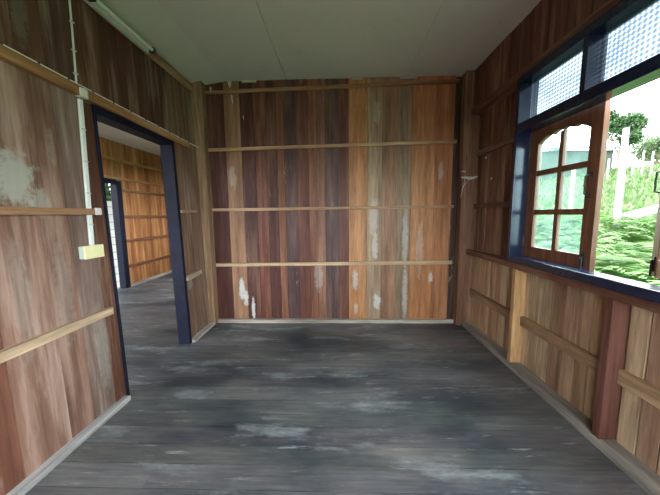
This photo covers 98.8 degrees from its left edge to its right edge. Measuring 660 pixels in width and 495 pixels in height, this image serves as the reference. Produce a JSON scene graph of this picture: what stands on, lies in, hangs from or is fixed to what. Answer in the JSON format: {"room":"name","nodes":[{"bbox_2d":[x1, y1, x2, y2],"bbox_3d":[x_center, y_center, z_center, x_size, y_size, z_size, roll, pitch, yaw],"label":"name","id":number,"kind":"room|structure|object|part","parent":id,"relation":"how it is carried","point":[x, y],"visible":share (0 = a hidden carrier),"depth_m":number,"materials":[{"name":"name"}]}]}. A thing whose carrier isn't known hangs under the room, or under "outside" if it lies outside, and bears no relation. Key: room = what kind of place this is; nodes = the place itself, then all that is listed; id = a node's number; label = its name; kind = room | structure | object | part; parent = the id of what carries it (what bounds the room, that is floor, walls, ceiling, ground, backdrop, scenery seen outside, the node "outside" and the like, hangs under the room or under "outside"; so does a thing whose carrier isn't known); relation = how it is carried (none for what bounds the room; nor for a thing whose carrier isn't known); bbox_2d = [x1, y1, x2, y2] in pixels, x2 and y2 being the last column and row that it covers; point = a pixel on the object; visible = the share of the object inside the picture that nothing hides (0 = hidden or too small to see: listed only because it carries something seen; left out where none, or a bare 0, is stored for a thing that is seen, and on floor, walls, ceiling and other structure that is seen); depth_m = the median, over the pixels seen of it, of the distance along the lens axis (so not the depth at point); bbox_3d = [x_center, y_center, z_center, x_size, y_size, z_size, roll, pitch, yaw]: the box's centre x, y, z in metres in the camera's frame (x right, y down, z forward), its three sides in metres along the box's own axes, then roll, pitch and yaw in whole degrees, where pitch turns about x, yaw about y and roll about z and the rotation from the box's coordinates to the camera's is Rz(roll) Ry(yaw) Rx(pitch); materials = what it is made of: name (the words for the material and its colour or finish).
{"room":"empty wooden room","nodes":[
{"label":"empty wooden room","id":0,"kind":"room"},
{"bbox_2d":[0,0,209,494],"bbox_3d":[-1.629,-0.178,0.975,0.120,2.860,5.080,0,7,2],"label":"wall","id":1,"kind":"structure","parent":0,"point":[50,392],"depth_m":1.63,"materials":[{"name":"brown wood"}]},
{"bbox_2d":[0,206,101,214],"bbox_3d":[-1.601,-0.047,0.255,0.041,0.043,3.320,0,7,2],"label":"trim","id":2,"kind":"structure","parent":1,"relation":"attached to","point":[4,210],"depth_m":1.52,"materials":[{"name":"brown wood"}]},
{"bbox_2d":[0,307,113,363],"bbox_3d":[-1.580,0.632,0.332,0.041,0.050,3.315,0,7,2],"label":"trim","id":3,"kind":"structure","parent":1,"relation":"attached to","point":[15,350],"depth_m":1.55,"materials":[{"name":"brown wood"}]},
{"bbox_2d":[68,0,86,97],"bbox_3d":[-1.579,-1.298,1.760,0.066,0.700,0.053,0,7,2],"label":"electrical cable","id":4,"kind":"object","parent":1,"relation":"attached to","point":[69,1],"visible":0.84,"depth_m":1.76,"materials":[{"name":"white plastic"}]},
{"bbox_2d":[75,87,93,245],"bbox_3d":[-1.561,-0.507,1.816,0.040,0.985,0.100,0,7,2],"label":"cable trunking","id":5,"kind":"object","parent":1,"relation":"attached to","point":[83,93],"visible":0.91,"depth_m":1.80,"materials":[{"name":"white plastic"}]},
{"bbox_2d":[78,244,104,259],"bbox_3d":[-1.543,0.027,1.835,0.046,0.084,0.148,0,7,2],"label":"box","id":6,"kind":"object","parent":1,"relation":"attached to","point":[93,251],"visible":1,"depth_m":1.81,"materials":[{"name":"yellow plastic"}]},
{"bbox_2d":[93,248,101,254],"bbox_3d":[-1.521,0.024,1.853,0.004,0.036,0.062,0,7,2],"label":"switch","id":7,"kind":"object","parent":6,"relation":"attached to","point":[96,251],"depth_m":1.85,"materials":[{"name":"beige plastic"}]},
{"bbox_2d":[0,44,189,148],"bbox_3d":[-1.605,-0.888,0.790,0.044,0.179,4.580,0,7,2],"label":"trim","id":8,"kind":"structure","parent":1,"relation":"attached to","point":[7,55],"depth_m":1.70,"materials":[{"name":"brown wood"}]},
{"bbox_2d":[94,208,101,214],"bbox_3d":[-1.529,-0.238,1.866,0.016,0.046,0.042,0,7,2],"label":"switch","id":9,"kind":"object","parent":1,"relation":"attached to","point":[98,211],"visible":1,"depth_m":1.86,"materials":[{"name":"white plastic"}]},
{"bbox_2d":[0,41,198,147],"bbox_3d":[-1.591,-0.935,0.908,0.014,0.130,4.725,0,7,2],"label":"electrical cable","id":10,"kind":"object","parent":1,"relation":"attached to","point":[0,41],"visible":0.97,"depth_m":1.76,"materials":[{"name":"white plastic"}]},
{"bbox_2d":[83,102,126,401],"bbox_3d":[-1.555,0.096,1.950,0.052,2.085,0.092,0,7,2],"label":"trim","id":11,"kind":"structure","parent":1,"relation":"attached to","point":[100,231],"depth_m":1.95,"materials":[{"name":"brown wood"}]},
{"bbox_2d":[6,322,214,494],"bbox_3d":[-1.530,1.224,1.138,0.055,0.035,4.780,0,7,2],"label":"baseboard","id":12,"kind":"structure","parent":1,"relation":"attached to","point":[29,482],"depth_m":1.64,"materials":[{"name":"beige wood"}]},
{"bbox_2d":[83,0,155,53],"bbox_3d":[-1.537,-1.640,2.110,0.078,0.044,0.632,0,7,2],"label":"fluorescent light","id":13,"kind":"object","parent":1,"relation":"attached to","point":[97,5],"visible":1,"depth_m":2.07,"materials":[{"name":"plastic"}]},
{"bbox_2d":[81,0,192,91],"bbox_3d":[-1.628,-1.514,0.818,0.026,0.080,4.780,0,7,2],"label":"trim","id":14,"kind":"structure","parent":1,"relation":"attached to","point":[157,58],"depth_m":2.67,"materials":[{"name":"brown wood"}]},
{"bbox_2d":[90,104,191,395],"bbox_3d":[-1.593,0.034,2.455,0.187,2.092,0.920,0,7,2],"label":"door frame","id":15,"kind":"structure","parent":1,"relation":"in","point":[99,114],"depth_m":2.78,"materials":[{"name":"paint"}]},
{"bbox_2d":[180,209,196,212],"bbox_3d":[-1.517,-0.386,3.026,0.041,0.036,0.314,0,7,2],"label":"trim","id":16,"kind":"structure","parent":1,"relation":"attached to","point":[181,210],"depth_m":2.98,"materials":[{"name":"brown wood"}]},
{"bbox_2d":[186,269,201,280],"bbox_3d":[-1.496,0.300,3.106,0.041,0.068,0.314,0,7,2],"label":"trim","id":17,"kind":"structure","parent":1,"relation":"attached to","point":[192,275],"depth_m":3.08,"materials":[{"name":"brown wood"}]},
{"bbox_2d":[97,121,160,155],"bbox_3d":[-2.840,-1.762,3.329,2.540,0.080,6.650,0,7,2],"label":"ceiling","id":18,"kind":"structure","parent":0,"point":[108,132],"depth_m":5.00,"materials":[{"name":"white paint"}]},
{"bbox_2d":[99,137,170,282],"bbox_3d":[-3.982,-0.403,3.565,0.083,2.750,6.531,0,7,2],"label":"wall","id":19,"kind":"structure","parent":0,"point":[133,203],"depth_m":5.81,"materials":[{"name":"brown wood"}]},
{"bbox_2d":[104,178,130,288],"bbox_3d":[-3.919,-0.156,4.624,0.120,2.010,1.420,0,7,2],"label":"door frame","id":20,"kind":"structure","parent":19,"relation":"in","point":[115,186],"depth_m":5.23,"materials":[{"name":"paint"}]},
{"bbox_2d":[101,155,161,171],"bbox_3d":[-3.906,-1.486,4.285,0.045,0.050,4.620,0,7,2],"label":"trim","id":21,"kind":"structure","parent":19,"relation":"attached to","point":[102,156],"depth_m":5.44,"materials":[{"name":"brown wood"}]},
{"bbox_2d":[104,175,163,186],"bbox_3d":[-3.903,-1.163,4.323,0.045,0.045,4.620,0,7,2],"label":"trim","id":22,"kind":"structure","parent":19,"relation":"attached to","point":[105,176],"depth_m":5.50,"materials":[{"name":"brown wood"}]},
{"bbox_2d":[122,189,164,195],"bbox_3d":[-3.852,-1.141,5.936,0.045,0.050,1.420,0,7,2],"label":"trim","id":23,"kind":"structure","parent":19,"relation":"attached to","point":[123,190],"depth_m":5.79,"materials":[{"name":"brown wood"}]},
{"bbox_2d":[124,215,166,217],"bbox_3d":[-3.847,-0.655,5.993,0.045,0.055,1.420,0,7,2],"label":"trim","id":24,"kind":"structure","parent":19,"relation":"attached to","point":[125,216],"depth_m":5.87,"materials":[{"name":"brown wood"}]},
{"bbox_2d":[126,235,168,241],"bbox_3d":[-3.842,-0.203,6.046,0.045,0.055,1.420,0,7,2],"label":"trim","id":25,"kind":"structure","parent":19,"relation":"attached to","point":[159,236],"depth_m":5.90,"materials":[{"name":"brown wood"}]},
{"bbox_2d":[129,255,170,267],"bbox_3d":[-3.837,0.279,6.103,0.045,0.055,1.420,0,7,2],"label":"trim","id":26,"kind":"structure","parent":19,"relation":"attached to","point":[166,256],"depth_m":5.96,"materials":[{"name":"brown wood"}]},
{"bbox_2d":[131,270,171,286],"bbox_3d":[-3.831,0.651,6.147,0.050,0.050,1.420,0,7,2],"label":"baseboard","id":27,"kind":"structure","parent":19,"relation":"attached to","point":[170,271],"depth_m":6.02,"materials":[{"name":"beige wood"}]},
{"bbox_2d":[99,0,540,84],"bbox_3d":[-0.034,-1.652,0.864,3.500,0.140,5.100,0,7,2],"label":"ceiling","id":28,"kind":"structure","parent":0,"point":[206,41],"depth_m":2.44,"materials":[{"name":"grey paint"}]},
{"bbox_2d":[241,80,255,82],"bbox_3d":[-0.932,-1.909,3.252,0.170,0.024,0.022,0,7,2],"label":"wedge","id":29,"kind":"object","parent":28,"relation":"attached to","point":[242,81],"visible":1,"depth_m":3.24,"materials":[{"name":"brown wood"}]},
{"bbox_2d":[352,77,361,79],"bbox_3d":[0.307,-1.918,3.214,0.120,0.024,0.022,0,7,2],"label":"wedge","id":30,"kind":"object","parent":28,"relation":"attached to","point":[353,78],"visible":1,"depth_m":3.20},
{"bbox_2d":[399,76,417,78],"bbox_3d":[0.887,-1.921,3.196,0.200,0.024,0.022,0,7,2],"label":"wedge","id":31,"kind":"object","parent":28,"relation":"attached to","point":[401,77],"visible":1,"depth_m":3.19,"materials":[{"name":"brown wood"}]},
{"bbox_2d":[205,75,461,318],"bbox_3d":[0.053,-0.505,3.432,3.600,3.000,0.066,0,7,2],"label":"wall","id":32,"kind":"structure","parent":0,"point":[399,175],"depth_m":3.39,"materials":[{"name":"brown wood"}]},
{"bbox_2d":[191,81,218,324],"bbox_3d":[-1.516,-0.475,3.400,0.165,2.880,0.110,0,7,2],"label":"trim","id":33,"kind":"structure","parent":32,"relation":"attached to","point":[199,107],"depth_m":3.33,"materials":[{"name":"brown wood"}]},
{"bbox_2d":[205,79,458,94],"bbox_3d":[0.001,-1.831,3.230,2.895,0.097,0.032,0,7,2],"label":"trim","id":34,"kind":"structure","parent":32,"relation":"attached to","point":[446,81],"depth_m":3.22,"materials":[{"name":"brown wood"}]},
{"bbox_2d":[208,140,456,151],"bbox_3d":[0.010,-1.186,3.306,2.900,0.084,0.032,0,7,2],"label":"trim","id":35,"kind":"structure","parent":32,"relation":"attached to","point":[433,141],"depth_m":3.29,"materials":[{"name":"brown wood"}]},
{"bbox_2d":[212,205,453,210],"bbox_3d":[0.018,-0.469,3.390,2.890,0.044,0.032,0,7,2],"label":"trim","id":36,"kind":"structure","parent":32,"relation":"attached to","point":[425,206],"depth_m":3.38,"materials":[{"name":"brown wood"}]},
{"bbox_2d":[216,261,451,266],"bbox_3d":[0.030,0.198,3.469,2.882,0.057,0.032,0,7,2],"label":"trim","id":37,"kind":"structure","parent":32,"relation":"attached to","point":[363,262],"depth_m":3.45,"materials":[{"name":"brown wood"}]},
{"bbox_2d":[218,318,452,322],"bbox_3d":[0.052,0.919,3.547,2.930,0.045,0.050,0,7,2],"label":"baseboard","id":38,"kind":"structure","parent":32,"relation":"attached to","point":[220,320],"depth_m":3.53,"materials":[{"name":"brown wood"}]},
{"bbox_2d":[452,70,480,324],"bbox_3d":[1.593,-0.505,3.302,0.175,2.900,0.110,0,7,2],"label":"post","id":39,"kind":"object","parent":32,"relation":"attached to","point":[469,124],"depth_m":3.26,"materials":[{"name":"brown wood"}]},
{"bbox_2d":[25,273,648,494],"bbox_3d":[-1.196,1.084,2.791,5.820,0.080,8.416,0,7,2],"label":"floor","id":40,"kind":"structure","parent":0,"point":[239,408],"depth_m":1.86,"materials":[{"name":"grey wood"}]},
{"bbox_2d":[470,0,659,475],"bbox_3d":[1.598,-0.221,0.882,0.158,3.000,5.100,0,7,2],"label":"wall","id":41,"kind":"structure","parent":0,"point":[576,315],"depth_m":2.12,"materials":[{"name":"brown wood"}]},
{"bbox_2d":[460,171,477,197],"bbox_3d":[1.574,-0.716,3.193,0.185,0.306,0.039,0,7,5],"label":"rag","id":42,"kind":"object","parent":41,"relation":"attached to","point":[464,177],"visible":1,"depth_m":3.18,"materials":[{"name":"white fabric"}]},
{"bbox_2d":[469,289,509,319],"bbox_3d":[1.662,0.581,2.923,0.033,0.085,0.893,0,7,2],"label":"trim","id":43,"kind":"structure","parent":41,"relation":"attached to","point":[502,310],"depth_m":2.89,"materials":[{"name":"brown wood"}]},
{"bbox_2d":[474,201,509,207],"bbox_3d":[1.653,-0.426,2.834,0.033,0.050,0.835,0,7,2],"label":"trim","id":44,"kind":"structure","parent":41,"relation":"attached to","point":[494,204],"depth_m":2.84,"materials":[{"name":"brown wood"}]},
{"bbox_2d":[476,136,513,156],"bbox_3d":[1.647,-0.997,2.767,0.033,0.050,0.835,0,7,2],"label":"trim","id":45,"kind":"structure","parent":41,"relation":"attached to","point":[509,140],"depth_m":2.78,"materials":[{"name":"brown wood"}]},
{"bbox_2d":[507,269,526,361],"bbox_3d":[1.616,0.589,2.451,0.090,0.835,0.045,0,7,2],"label":"trim","id":46,"kind":"structure","parent":41,"relation":"attached to","point":[519,277],"depth_m":2.43,"materials":[{"name":"brown wood"}]},
{"bbox_2d":[471,0,619,114],"bbox_3d":[1.545,-1.218,0.756,0.108,0.065,4.780,0,7,2],"label":"trim","id":47,"kind":"structure","parent":41,"relation":"attached to","point":[510,86],"depth_m":2.27,"materials":[{"name":"brown wood"}]},
{"bbox_2d":[520,316,598,372],"bbox_3d":[1.635,0.676,2.032,0.033,0.085,0.801,0,7,2],"label":"trim","id":48,"kind":"structure","parent":41,"relation":"attached to","point":[581,355],"depth_m":1.97,"materials":[{"name":"brown wood"}]},
{"bbox_2d":[462,322,659,494],"bbox_3d":[1.570,1.198,1.040,0.107,0.045,4.780,0,7,2],"label":"baseboard","id":49,"kind":"structure","parent":41,"relation":"attached to","point":[641,474],"depth_m":1.79,"materials":[{"name":"beige wood"}]},
{"bbox_2d":[466,249,659,313],"bbox_3d":[1.566,0.327,0.938,0.098,0.052,4.780,0,7,2],"label":"trim","id":50,"kind":"structure","parent":41,"relation":"attached to","point":[648,305],"depth_m":1.77,"materials":[{"name":"brown wood"}]},
{"bbox_2d":[506,0,659,303],"bbox_3d":[1.744,-0.555,1.735,0.477,1.502,1.300,0,7,2],"label":"window","id":51,"kind":"structure","parent":41,"relation":"in","point":[616,54],"depth_m":1.80,"materials":[{"name":"blue paint"}]},
{"bbox_3d":[1.673,0.072,2.113,0.036,0.106,0.450,-1,7,0],"label":"rail","id":52,"kind":"part","parent":51,"relation":"part of","materials":[{"name":"brown wood"}]},
{"bbox_3d":[1.606,-1.123,1.989,0.005,0.310,0.592,0,7,2],"label":"patterned pane","id":53,"kind":"part","parent":51,"relation":"part of","materials":[{"name":"clear glass"}]},
{"bbox_3d":[1.663,-0.855,2.004,0.036,0.135,0.450,-1,7,0],"label":"rail","id":54,"kind":"part","parent":51,"relation":"part of","materials":[{"name":"brown wood"}]},
{"bbox_3d":[1.647,-0.399,2.063,0.078,1.053,0.630,-1,7,0],"label":"casement sash","id":55,"kind":"part","parent":51,"relation":"part of","materials":[{"name":"brown wood"}]},
{"bbox_3d":[1.653,0.080,1.852,0.006,0.090,0.024,-1,7,0],"label":"latch plate","id":56,"kind":"part","parent":51,"relation":"part of","materials":[{"name":"metal"}]},
{"bbox_3d":[1.572,0.164,1.825,0.117,0.055,1.300,0,7,2],"label":"sill","id":57,"kind":"part","parent":51,"relation":"part of","materials":[{"name":"blue paint"}]},
{"bbox_3d":[1.629,-0.396,1.796,0.040,0.141,0.012,-1,7,0],"label":"pull handle","id":58,"kind":"part","parent":51,"relation":"part of","materials":[{"name":"metal"}]},
{"bbox_3d":[1.587,-1.050,1.365,0.005,0.310,0.592,0,7,2],"label":"patterned pane","id":59,"kind":"part","parent":51,"relation":"part of","materials":[{"name":"clear glass"}]},
{"bbox_3d":[1.777,-0.324,1.413,0.078,1.053,0.630,4,8,33],"label":"casement sash","id":60,"kind":"part","parent":51,"relation":"part of","materials":[{"name":"brown wood"}]},
{"bbox_3d":[1.926,0.097,1.685,0.006,0.090,0.024,4,8,33],"label":"latch plate","id":61,"kind":"part","parent":51,"relation":"part of","materials":[{"name":"black metal"}]},
{"bbox_3d":[1.905,-0.381,1.640,0.040,0.141,0.012,4,8,33],"label":"pull handle","id":62,"kind":"part","parent":51,"relation":"part of","materials":[{"name":"metal"}]},
{"bbox_3d":[1.802,0.147,1.460,0.036,0.106,0.450,4,8,33],"label":"rail","id":63,"kind":"part","parent":51,"relation":"part of","materials":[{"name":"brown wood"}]},
{"bbox_2d":[591,297,630,439],"bbox_3d":[1.589,0.689,1.604,0.092,0.835,0.050,0,7,2],"label":"trim","id":64,"kind":"structure","parent":41,"relation":"attached to","point":[616,313],"depth_m":1.59,"materials":[{"name":"red wood"}]},
{"bbox_2d":[617,369,659,408],"bbox_3d":[1.609,0.765,1.192,0.033,0.085,0.781,0,7,2],"label":"trim","id":65,"kind":"structure","parent":41,"relation":"attached to","point":[648,392],"depth_m":1.46,"materials":[{"name":"brown wood"}]},
{"bbox_2d":[535,171,659,284],"bbox_3d":[47.910,-7.181,37.994,90.000,8.428,120.000,0,7,2],"label":"hillside","id":66,"kind":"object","parent":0,"point":[628,204],"depth_m":7.66,"materials":[{"name":"green plant"}]},
{"bbox_2d":[566,170,575,228],"bbox_3d":[7.468,-1.411,8.774,0.120,2.199,0.120,0,7,2],"label":"utility pole","id":67,"kind":"object","parent":66,"relation":"on","point":[573,172],"visible":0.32,"depth_m":8.71,"materials":[{"name":"concrete"}]},
{"bbox_2d":[540,146,620,180],"bbox_3d":[14.422,-5.345,17.669,5.200,2.466,2.600,0,7,2],"label":"shed","id":68,"kind":"object","parent":66,"relation":"on","point":[549,159],"visible":0.21,"depth_m":16.79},
{"bbox_2d":[535,212,659,285],"bbox_3d":[5.874,0.282,4.763,16.338,2.129,8.873,6,9,43],"label":"undergrowth","id":69,"kind":"object","parent":66,"relation":"on","point":[631,269],"visible":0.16,"depth_m":5.92,"materials":[{"name":"green plant"}]},
{"bbox_2d":[536,164,659,231],"bbox_3d":[15.095,-2.729,12.001,37.242,3.450,15.835,6,9,43],"label":"meadow grass","id":70,"kind":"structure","parent":66,"relation":"on","point":[640,193],"depth_m":11.86,"materials":[{"name":"green plant"}]},
{"bbox_2d":[606,158,609,179],"bbox_3d":[13.975,-3.784,14.240,0.060,1.350,0.060,0,7,2],"label":"fence post","id":71,"kind":"object","parent":66,"relation":"on","point":[608,164],"visible":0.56,"depth_m":14.22,"materials":[{"name":"concrete"}]},
{"bbox_2d":[611,127,629,233],"bbox_3d":[7.821,-1.603,7.633,0.171,3.099,0.169,-7,9,-43],"label":"utility pole","id":72,"kind":"object","parent":66,"relation":"on","point":[625,134],"visible":0.74,"depth_m":7.56,"materials":[{"name":"concrete"}]},
{"bbox_2d":[608,108,651,167],"bbox_3d":[18.588,-6.811,18.026,2.517,4.341,2.680,-4,7,-24],"label":"tree","id":73,"kind":"object","parent":66,"relation":"on","point":[637,121],"visible":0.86,"depth_m":17.32,"materials":[{"name":"green plant"}]},
{"bbox_3d":[18.506,-7.593,17.949,2.473,2.768,2.901,0,7,2],"label":"crown","id":74,"kind":"part","parent":73,"relation":"part of","materials":[{"name":"green plant"}]},
{"bbox_2d":[631,155,634,174],"bbox_3d":[15.173,-3.947,14.184,0.060,1.300,0.060,0,7,2],"label":"fence post","id":75,"kind":"object","parent":66,"relation":"on","point":[633,161],"visible":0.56,"depth_m":14.15,"materials":[{"name":"concrete"}]},
{"bbox_2d":[621,204,657,233],"bbox_3d":[8.912,-0.763,7.804,1.924,1.085,0.314,-2,7,-13],"label":"ledge","id":76,"kind":"object","parent":66,"relation":"on","point":[653,209],"visible":0.7,"depth_m":7.58,"materials":[{"name":"concrete"}]},
{"bbox_2d":[640,151,644,173],"bbox_3d":[15.621,-4.093,14.154,0.060,1.450,0.060,0,7,2],"label":"fence post","id":77,"kind":"object","parent":66,"relation":"on","point":[643,155],"visible":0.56,"depth_m":14.12,"materials":[{"name":"concrete"}]},
{"bbox_2d":[627,132,659,164],"bbox_3d":[24.129,-6.960,20.884,3.324,3.094,3.800,0,7,2],"label":"tree","id":78,"kind":"object","parent":66,"relation":"on","point":[651,143],"visible":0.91,"depth_m":20.78,"materials":[{"name":"green plant"}]},
{"bbox_2d":[649,151,653,174],"bbox_3d":[16.071,-4.114,14.138,0.060,1.350,0.060,0,7,2],"label":"fence post","id":79,"kind":"object","parent":66,"relation":"on","point":[652,157],"visible":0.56,"depth_m":14.12,"materials":[{"name":"concrete"}]},
{"bbox_3d":[-29.089,2.230,1.146,61.750,0.200,120.000,0,7,2],"label":"yard","id":80,"kind":"structure","parent":0,"visible":0},
{"bbox_2d":[105,184,111,200],"bbox_3d":[-7.725,-1.663,9.728,4.365,5.490,4.338,0,7,2],"label":"tree","id":81,"kind":"object","parent":80,"relation":"on","point":[107,187],"visible":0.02,"depth_m":8.95,"materials":[{"name":"green plant"}]},
{"bbox_2d":[107,201,119,287],"bbox_3d":[-5.878,-0.009,7.229,0.200,2.350,8.000,0,7,2],"label":"wall","id":82,"kind":"structure","parent":80,"relation":"on","point":[109,203],"depth_m":7.54,"materials":[{"name":"white paint"}]}
]}

